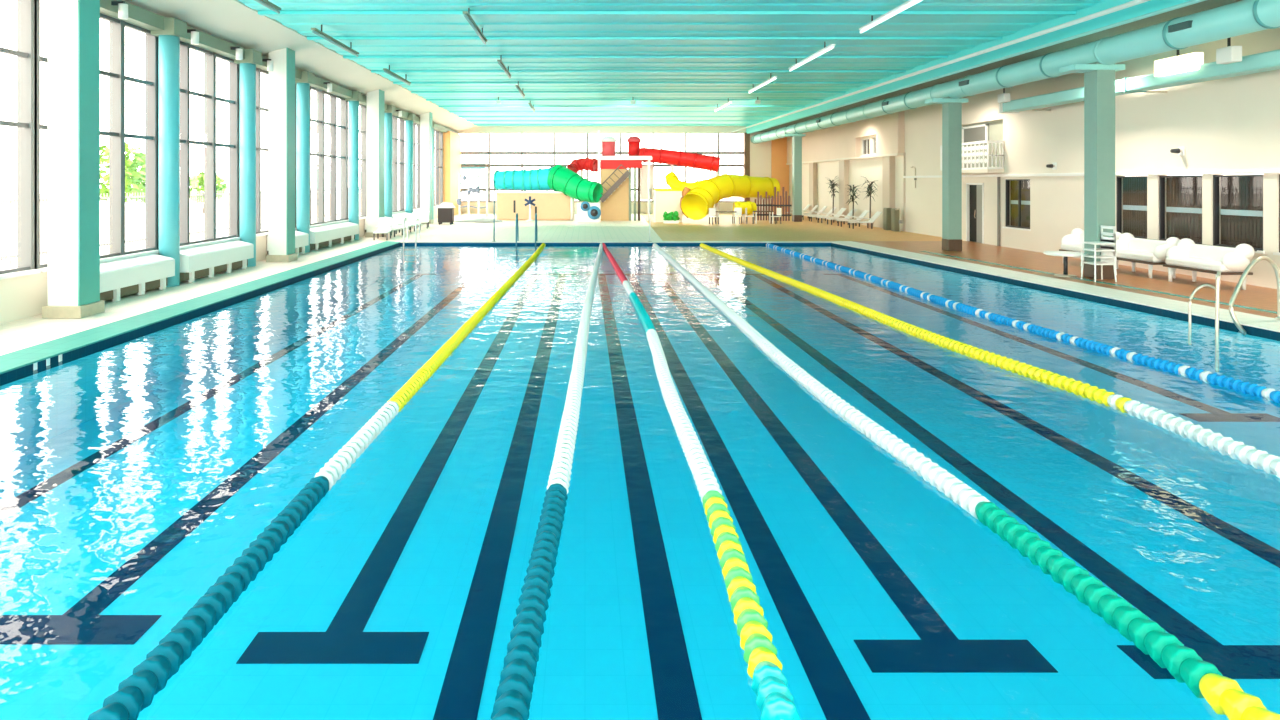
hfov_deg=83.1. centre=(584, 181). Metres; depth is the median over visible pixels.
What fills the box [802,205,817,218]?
lounge chair
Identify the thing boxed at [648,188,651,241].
flag pole
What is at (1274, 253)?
window
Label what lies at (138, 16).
trim
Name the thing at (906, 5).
ceiling lamp
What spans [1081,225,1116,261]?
chair
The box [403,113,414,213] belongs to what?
round column
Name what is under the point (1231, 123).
wall
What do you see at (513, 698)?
lane rope
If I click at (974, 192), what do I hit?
door
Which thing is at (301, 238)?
bench
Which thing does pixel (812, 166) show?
trim
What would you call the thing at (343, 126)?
window
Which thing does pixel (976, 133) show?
screen
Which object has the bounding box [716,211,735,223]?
patio table
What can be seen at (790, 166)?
trim
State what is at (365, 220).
base cabinet
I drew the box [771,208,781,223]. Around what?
patio chair
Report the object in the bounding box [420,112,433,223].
pier
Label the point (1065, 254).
table
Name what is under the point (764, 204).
slatted screen
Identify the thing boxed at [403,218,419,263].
pool ladder
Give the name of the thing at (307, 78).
round column
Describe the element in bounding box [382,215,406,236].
lounge chair
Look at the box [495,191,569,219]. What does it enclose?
wall
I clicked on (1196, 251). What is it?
cushion
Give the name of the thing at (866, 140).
window
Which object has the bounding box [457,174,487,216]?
climbing frame
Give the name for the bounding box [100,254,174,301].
bench
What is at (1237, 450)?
lane rope
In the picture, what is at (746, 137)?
trim
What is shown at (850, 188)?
potted palm
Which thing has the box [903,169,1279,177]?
trim
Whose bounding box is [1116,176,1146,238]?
window
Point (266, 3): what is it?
ceiling lamp
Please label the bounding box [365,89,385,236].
pier
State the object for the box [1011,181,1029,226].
blind
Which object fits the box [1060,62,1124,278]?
square column
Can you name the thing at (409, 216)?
lounge chair
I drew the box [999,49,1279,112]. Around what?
duct
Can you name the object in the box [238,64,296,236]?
window
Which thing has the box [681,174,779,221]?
water slide
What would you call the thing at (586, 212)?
cabinet
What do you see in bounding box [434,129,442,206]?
window
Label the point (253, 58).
round column
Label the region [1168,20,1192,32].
grille
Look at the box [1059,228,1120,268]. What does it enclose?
bench
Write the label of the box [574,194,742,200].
ground
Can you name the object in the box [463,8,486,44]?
ceiling lamp
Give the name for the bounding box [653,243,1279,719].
lane rope
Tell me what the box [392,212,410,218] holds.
lounge chair
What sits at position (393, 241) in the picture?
trim
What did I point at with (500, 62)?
ceiling lamp
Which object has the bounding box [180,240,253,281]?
bench
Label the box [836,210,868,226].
lounge chair
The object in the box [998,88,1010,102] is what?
wall lamp
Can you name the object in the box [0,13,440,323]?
wall
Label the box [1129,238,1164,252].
cushion
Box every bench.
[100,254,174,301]
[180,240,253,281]
[267,231,308,254]
[310,222,358,249]
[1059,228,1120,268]
[1116,233,1179,277]
[1163,238,1256,289]
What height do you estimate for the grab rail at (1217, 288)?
1.790 m
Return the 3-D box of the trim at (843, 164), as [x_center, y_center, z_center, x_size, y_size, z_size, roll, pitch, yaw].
[16.050,0.500,44.650,0.300,4.000,0.900,0,0,0]
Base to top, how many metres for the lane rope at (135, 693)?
0.193 m
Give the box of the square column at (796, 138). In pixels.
[782,133,805,221]
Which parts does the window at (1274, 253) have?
frame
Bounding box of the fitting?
[895,208,902,231]
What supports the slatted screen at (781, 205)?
on the floor
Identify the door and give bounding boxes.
[966,183,983,243]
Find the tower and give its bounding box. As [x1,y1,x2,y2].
[597,130,653,220]
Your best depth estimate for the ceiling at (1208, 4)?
21.30 m
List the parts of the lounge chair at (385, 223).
seat, backrest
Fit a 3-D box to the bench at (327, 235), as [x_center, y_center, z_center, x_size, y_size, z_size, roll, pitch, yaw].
[-9.995,2.090,28.400,0.570,0.820,5.000,0,0,0]
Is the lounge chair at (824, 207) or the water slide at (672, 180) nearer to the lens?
the water slide at (672, 180)
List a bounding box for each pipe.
[731,0,1149,132]
[821,0,1205,112]
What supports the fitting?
on the floor
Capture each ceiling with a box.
[238,0,1104,125]
[758,0,1241,131]
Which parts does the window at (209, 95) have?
sill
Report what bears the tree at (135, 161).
on the ground at (474, 196)
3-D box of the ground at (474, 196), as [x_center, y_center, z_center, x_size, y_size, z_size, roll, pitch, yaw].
[-65.300,2.750,60.000,109.400,0.300,200.000,0,0,0]
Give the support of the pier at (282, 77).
on the floor
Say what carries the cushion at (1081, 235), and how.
on the bench at (1073, 241)
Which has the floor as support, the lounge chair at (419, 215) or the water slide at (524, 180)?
the lounge chair at (419, 215)
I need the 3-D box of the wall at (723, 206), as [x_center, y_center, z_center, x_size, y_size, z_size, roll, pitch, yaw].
[2.950,-0.925,57.150,27.100,7.450,0.300,0,0,0]
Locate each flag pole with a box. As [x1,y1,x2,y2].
[492,181,495,241]
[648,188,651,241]
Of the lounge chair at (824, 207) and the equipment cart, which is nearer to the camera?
the equipment cart
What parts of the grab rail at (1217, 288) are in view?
curved arm, post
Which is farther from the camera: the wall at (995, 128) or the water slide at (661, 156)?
the water slide at (661, 156)
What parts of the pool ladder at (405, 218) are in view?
handrail, handrail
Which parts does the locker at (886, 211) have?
door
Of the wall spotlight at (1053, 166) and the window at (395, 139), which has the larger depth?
the window at (395, 139)
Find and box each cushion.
[1061,244,1081,251]
[1079,233,1083,243]
[1116,250,1161,261]
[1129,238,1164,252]
[1165,257,1243,271]
[1189,244,1234,261]
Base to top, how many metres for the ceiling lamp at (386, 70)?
0.383 m
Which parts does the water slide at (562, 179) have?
support post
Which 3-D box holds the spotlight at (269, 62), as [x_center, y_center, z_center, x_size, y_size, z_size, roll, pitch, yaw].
[-9.830,-3.630,22.300,0.340,0.360,0.176,0,0,0]
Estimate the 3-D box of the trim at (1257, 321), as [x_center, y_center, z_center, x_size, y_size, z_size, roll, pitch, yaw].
[11.943,2.515,15.456,1.066,0.030,30.097,0,0,-5]
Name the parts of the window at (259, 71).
frame, sill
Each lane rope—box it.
[88,243,544,719]
[491,243,602,719]
[602,243,799,719]
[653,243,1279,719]
[700,243,1279,477]
[766,243,1279,403]
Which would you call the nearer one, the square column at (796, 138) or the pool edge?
the pool edge
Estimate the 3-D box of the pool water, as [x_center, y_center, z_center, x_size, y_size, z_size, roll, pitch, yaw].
[2.474,3.170,15.550,20.369,1.080,28.920,0,0,0]
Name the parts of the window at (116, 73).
sill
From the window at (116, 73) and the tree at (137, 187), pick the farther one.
the tree at (137, 187)
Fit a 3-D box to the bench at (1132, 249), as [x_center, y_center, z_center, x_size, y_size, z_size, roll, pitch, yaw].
[15.020,1.960,19.400,0.760,1.080,1.912,0,0,0]
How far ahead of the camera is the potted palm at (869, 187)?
39.39 m
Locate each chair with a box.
[373,217,392,239]
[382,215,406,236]
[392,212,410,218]
[396,214,412,233]
[404,212,422,231]
[416,210,429,228]
[709,208,718,224]
[732,208,741,223]
[745,208,753,223]
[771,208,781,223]
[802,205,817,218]
[802,206,826,219]
[808,207,836,221]
[816,208,846,222]
[826,209,856,224]
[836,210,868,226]
[848,211,881,228]
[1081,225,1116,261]
[1081,232,1116,267]
[1081,239,1116,274]
[1081,245,1116,281]
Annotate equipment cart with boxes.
[437,202,455,224]
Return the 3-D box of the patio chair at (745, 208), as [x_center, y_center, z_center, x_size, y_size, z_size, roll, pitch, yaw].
[9.845,2.025,43.004,0.460,0.950,0.440,0,0,21]
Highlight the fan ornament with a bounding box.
[524,196,535,220]
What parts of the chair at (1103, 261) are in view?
seat, backrest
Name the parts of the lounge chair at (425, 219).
backrest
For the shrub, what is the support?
on the floor
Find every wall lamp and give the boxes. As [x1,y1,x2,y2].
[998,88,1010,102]
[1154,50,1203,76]
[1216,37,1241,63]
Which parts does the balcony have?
railing, rail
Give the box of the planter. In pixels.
[663,220,678,222]
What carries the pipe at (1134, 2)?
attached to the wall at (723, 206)
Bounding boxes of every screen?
[653,189,682,221]
[754,192,773,219]
[770,187,791,220]
[962,124,987,142]
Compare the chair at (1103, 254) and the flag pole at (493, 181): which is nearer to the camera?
the chair at (1103, 254)
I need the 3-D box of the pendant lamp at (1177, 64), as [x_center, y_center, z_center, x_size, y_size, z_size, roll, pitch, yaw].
[15.000,-3.350,18.212,0.240,1.200,1.250,0,0,0]
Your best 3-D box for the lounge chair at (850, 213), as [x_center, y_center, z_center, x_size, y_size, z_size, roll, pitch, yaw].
[15.081,2.045,42.306,1.663,0.909,0.600,0,0,-4]
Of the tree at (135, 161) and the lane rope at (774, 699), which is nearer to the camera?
the lane rope at (774, 699)
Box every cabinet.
[364,216,385,231]
[577,201,600,221]
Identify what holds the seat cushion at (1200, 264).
on the bench at (1187, 255)
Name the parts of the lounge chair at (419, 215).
backrest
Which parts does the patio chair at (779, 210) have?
backrest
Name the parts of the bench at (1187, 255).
leg, armrest, leg, frame, armrest, leg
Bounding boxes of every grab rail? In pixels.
[1188,271,1220,371]
[1229,256,1279,334]
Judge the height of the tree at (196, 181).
3.536 m
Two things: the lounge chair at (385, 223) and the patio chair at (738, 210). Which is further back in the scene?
the patio chair at (738, 210)
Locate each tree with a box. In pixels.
[100,142,144,202]
[125,160,144,202]
[190,171,226,212]
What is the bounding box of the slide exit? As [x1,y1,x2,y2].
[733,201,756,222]
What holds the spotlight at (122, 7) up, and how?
attached to the wall at (21, 297)
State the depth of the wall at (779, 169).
56.65 m
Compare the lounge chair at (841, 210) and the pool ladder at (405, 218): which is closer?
the pool ladder at (405, 218)
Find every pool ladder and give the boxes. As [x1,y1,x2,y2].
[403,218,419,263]
[516,213,536,261]
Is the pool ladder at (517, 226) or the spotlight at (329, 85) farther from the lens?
the pool ladder at (517, 226)
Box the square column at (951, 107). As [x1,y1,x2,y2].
[925,96,967,250]
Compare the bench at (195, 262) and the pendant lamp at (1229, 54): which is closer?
the pendant lamp at (1229, 54)
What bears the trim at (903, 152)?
attached to the wall at (1231, 123)
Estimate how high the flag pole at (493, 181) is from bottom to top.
2.540 m
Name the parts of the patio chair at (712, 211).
backrest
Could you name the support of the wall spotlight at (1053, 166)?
attached to the wall at (1231, 123)
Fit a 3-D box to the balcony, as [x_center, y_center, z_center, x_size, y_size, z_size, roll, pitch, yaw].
[16.020,-0.980,29.700,0.920,1.240,3.760,0,0,0]
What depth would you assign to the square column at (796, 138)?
45.26 m
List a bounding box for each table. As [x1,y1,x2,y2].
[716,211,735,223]
[753,211,773,223]
[1043,251,1088,276]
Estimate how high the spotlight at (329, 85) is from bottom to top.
0.360 m
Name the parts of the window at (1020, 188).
sill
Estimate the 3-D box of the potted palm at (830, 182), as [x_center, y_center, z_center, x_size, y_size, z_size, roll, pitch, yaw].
[15.612,1.043,45.279,0.918,2.914,0.925,0,0,0]
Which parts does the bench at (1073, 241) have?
armrest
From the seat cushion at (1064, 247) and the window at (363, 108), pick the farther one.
the window at (363, 108)
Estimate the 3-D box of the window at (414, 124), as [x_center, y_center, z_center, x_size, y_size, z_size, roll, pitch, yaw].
[-10.370,-0.950,43.800,0.380,5.300,5.660,0,0,0]
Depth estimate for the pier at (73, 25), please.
13.25 m
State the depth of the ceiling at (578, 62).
23.46 m
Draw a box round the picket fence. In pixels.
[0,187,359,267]
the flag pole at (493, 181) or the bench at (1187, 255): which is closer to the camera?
the bench at (1187, 255)
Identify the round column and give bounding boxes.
[151,18,186,286]
[234,49,261,266]
[295,71,313,252]
[345,91,361,239]
[385,105,394,216]
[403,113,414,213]
[432,121,434,218]
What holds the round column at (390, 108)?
on the floor
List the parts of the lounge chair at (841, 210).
backrest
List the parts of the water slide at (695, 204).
support post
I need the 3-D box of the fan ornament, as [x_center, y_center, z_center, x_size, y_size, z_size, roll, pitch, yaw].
[-3.514,1.710,46.000,0.628,1.580,0.500,0,0,37]
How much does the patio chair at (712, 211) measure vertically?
0.950 m
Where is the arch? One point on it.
(686, 190)
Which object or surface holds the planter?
on the floor
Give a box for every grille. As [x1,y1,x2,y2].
[959,80,968,85]
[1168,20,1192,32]
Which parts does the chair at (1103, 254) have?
seat, backrest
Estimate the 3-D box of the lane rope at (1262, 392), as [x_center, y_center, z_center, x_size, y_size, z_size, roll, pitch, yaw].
[8.023,2.610,15.537,0.623,0.171,28.937,0,0,-3]
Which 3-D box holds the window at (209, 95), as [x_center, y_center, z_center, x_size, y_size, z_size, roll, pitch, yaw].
[-10.370,-0.950,19.365,0.380,5.300,4.090,0,0,0]
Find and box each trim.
[100,0,458,133]
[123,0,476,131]
[393,241,841,242]
[743,133,749,201]
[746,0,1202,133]
[786,153,902,164]
[789,164,791,213]
[809,163,816,217]
[831,241,1279,331]
[839,160,848,222]
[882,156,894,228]
[903,152,904,230]
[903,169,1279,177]
[920,251,1276,313]
[997,177,999,245]
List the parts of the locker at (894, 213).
door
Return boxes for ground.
[0,194,495,269]
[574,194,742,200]
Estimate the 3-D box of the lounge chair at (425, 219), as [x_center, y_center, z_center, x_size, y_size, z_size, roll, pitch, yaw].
[-8.862,2.045,39.414,0.600,0.909,1.663,0,0,-9]
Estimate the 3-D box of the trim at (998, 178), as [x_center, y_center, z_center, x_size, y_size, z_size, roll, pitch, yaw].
[16.140,1.150,28.085,0.080,2.700,0.070,0,0,0]
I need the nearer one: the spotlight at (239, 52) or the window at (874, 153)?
the spotlight at (239, 52)
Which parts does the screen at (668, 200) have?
edge post, rail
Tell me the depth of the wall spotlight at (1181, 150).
19.49 m
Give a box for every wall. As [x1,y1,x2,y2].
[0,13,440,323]
[443,131,460,214]
[457,126,762,213]
[495,191,569,219]
[750,133,770,213]
[771,137,788,213]
[787,110,904,162]
[802,27,1279,288]
[963,120,1002,167]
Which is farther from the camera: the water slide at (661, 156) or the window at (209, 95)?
the water slide at (661, 156)
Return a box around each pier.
[42,0,104,317]
[266,48,297,261]
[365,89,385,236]
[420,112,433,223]
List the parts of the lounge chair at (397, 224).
backrest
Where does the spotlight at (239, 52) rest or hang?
attached to the wall at (21, 297)
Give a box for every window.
[0,0,39,279]
[37,0,158,271]
[157,37,239,249]
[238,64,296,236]
[295,84,348,227]
[359,103,366,219]
[392,115,405,213]
[404,121,419,210]
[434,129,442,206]
[461,133,743,201]
[861,138,869,155]
[872,137,875,154]
[1003,179,1030,230]
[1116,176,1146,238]
[1159,175,1201,243]
[1213,174,1264,253]
[1273,174,1279,255]
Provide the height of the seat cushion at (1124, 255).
0.180 m
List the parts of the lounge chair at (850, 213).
seat, backrest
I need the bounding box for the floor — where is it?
[0,214,1276,355]
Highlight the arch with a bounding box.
[680,187,690,217]
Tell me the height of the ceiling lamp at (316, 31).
0.383 m
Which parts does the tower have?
post, railing panel, stair rail, panel, post, post, post, post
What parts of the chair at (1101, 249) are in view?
seat, backrest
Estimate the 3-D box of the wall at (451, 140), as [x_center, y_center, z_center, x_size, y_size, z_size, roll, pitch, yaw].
[-10.050,-0.600,54.650,0.500,6.200,4.700,0,0,0]
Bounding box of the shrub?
[663,211,679,222]
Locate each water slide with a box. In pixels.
[493,167,552,190]
[547,165,602,220]
[567,157,597,202]
[639,147,719,210]
[665,172,705,190]
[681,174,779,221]
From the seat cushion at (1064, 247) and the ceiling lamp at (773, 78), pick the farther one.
the ceiling lamp at (773, 78)
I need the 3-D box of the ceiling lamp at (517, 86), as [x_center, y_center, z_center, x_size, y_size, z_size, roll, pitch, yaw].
[-2.950,-4.258,33.000,0.120,0.383,3.600,0,0,0]
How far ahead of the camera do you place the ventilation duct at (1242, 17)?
18.51 m
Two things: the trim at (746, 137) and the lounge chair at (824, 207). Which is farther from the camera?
the trim at (746, 137)
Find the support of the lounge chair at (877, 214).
on the floor
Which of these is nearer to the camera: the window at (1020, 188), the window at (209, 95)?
the window at (209, 95)
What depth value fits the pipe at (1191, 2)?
19.27 m
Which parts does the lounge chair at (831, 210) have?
seat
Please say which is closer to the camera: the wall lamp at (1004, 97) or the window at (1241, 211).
the window at (1241, 211)
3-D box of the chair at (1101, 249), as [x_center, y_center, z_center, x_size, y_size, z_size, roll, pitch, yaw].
[13.017,1.721,18.250,0.562,0.882,0.529,0,0,0]
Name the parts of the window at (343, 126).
sill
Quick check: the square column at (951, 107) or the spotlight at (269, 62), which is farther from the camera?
the square column at (951, 107)
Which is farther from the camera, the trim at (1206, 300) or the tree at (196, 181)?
the tree at (196, 181)
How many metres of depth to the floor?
25.57 m
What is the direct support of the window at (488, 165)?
in the wall at (723, 206)
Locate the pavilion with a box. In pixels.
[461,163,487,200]
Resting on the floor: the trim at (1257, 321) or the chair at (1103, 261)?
the chair at (1103, 261)
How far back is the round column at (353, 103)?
31.02 m
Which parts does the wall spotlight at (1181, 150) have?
wall plate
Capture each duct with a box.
[751,0,1279,143]
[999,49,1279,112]
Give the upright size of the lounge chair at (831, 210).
0.909 m
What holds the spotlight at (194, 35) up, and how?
attached to the wall at (21, 297)
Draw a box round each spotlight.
[111,1,127,19]
[187,29,198,44]
[231,47,242,59]
[262,59,272,70]
[323,82,331,91]
[1046,162,1056,169]
[1170,146,1184,155]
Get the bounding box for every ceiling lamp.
[254,0,280,13]
[311,25,358,56]
[383,65,410,85]
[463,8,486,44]
[497,55,510,77]
[516,81,524,97]
[714,98,731,111]
[748,73,776,93]
[789,42,834,70]
[859,0,921,32]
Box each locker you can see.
[883,208,890,229]
[891,208,898,230]
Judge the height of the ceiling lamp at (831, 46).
0.383 m
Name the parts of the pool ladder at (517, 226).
handrail, handrail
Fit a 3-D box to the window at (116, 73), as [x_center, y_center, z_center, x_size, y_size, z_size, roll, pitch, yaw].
[-10.370,-0.950,15.415,0.380,5.300,3.890,0,0,0]
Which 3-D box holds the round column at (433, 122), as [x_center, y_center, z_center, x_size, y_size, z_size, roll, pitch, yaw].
[-10.020,-0.700,46.600,0.560,6.400,0.560,0,0,0]
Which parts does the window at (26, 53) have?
sill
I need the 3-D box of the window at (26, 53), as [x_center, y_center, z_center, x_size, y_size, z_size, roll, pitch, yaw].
[-10.370,-0.950,11.200,0.380,5.300,4.660,0,0,0]
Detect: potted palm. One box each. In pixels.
[827,176,838,221]
[846,184,858,224]
[861,177,877,227]
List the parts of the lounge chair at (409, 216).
backrest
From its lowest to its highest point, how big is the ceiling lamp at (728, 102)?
0.383 m
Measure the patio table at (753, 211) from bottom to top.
0.750 m
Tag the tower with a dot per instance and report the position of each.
(614, 176)
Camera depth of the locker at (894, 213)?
36.39 m
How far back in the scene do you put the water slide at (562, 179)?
46.08 m
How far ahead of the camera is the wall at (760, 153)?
56.80 m
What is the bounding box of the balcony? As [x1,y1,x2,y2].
[940,141,1003,173]
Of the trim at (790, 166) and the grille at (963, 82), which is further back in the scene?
the trim at (790, 166)
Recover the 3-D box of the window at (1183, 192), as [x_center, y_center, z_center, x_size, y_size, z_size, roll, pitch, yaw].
[16.310,0.765,19.630,0.320,1.890,1.560,0,0,0]
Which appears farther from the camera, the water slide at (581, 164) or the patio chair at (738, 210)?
the water slide at (581, 164)
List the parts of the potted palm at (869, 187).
stem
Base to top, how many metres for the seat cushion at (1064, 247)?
0.180 m
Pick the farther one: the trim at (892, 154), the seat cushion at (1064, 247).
the trim at (892, 154)
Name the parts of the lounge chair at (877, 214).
seat, backrest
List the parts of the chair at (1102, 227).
leg, seat, backrest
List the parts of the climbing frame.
post, post, post, post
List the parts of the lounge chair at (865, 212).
backrest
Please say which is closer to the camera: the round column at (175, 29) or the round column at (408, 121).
the round column at (175, 29)
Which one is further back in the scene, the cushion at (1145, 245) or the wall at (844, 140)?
the wall at (844, 140)
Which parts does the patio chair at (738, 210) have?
backrest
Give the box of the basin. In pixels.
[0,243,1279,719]
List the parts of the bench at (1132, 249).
armrest, leg, frame, leg, armrest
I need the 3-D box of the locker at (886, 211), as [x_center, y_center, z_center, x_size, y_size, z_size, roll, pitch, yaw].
[15.765,1.925,37.545,0.270,1.150,0.440,0,0,0]

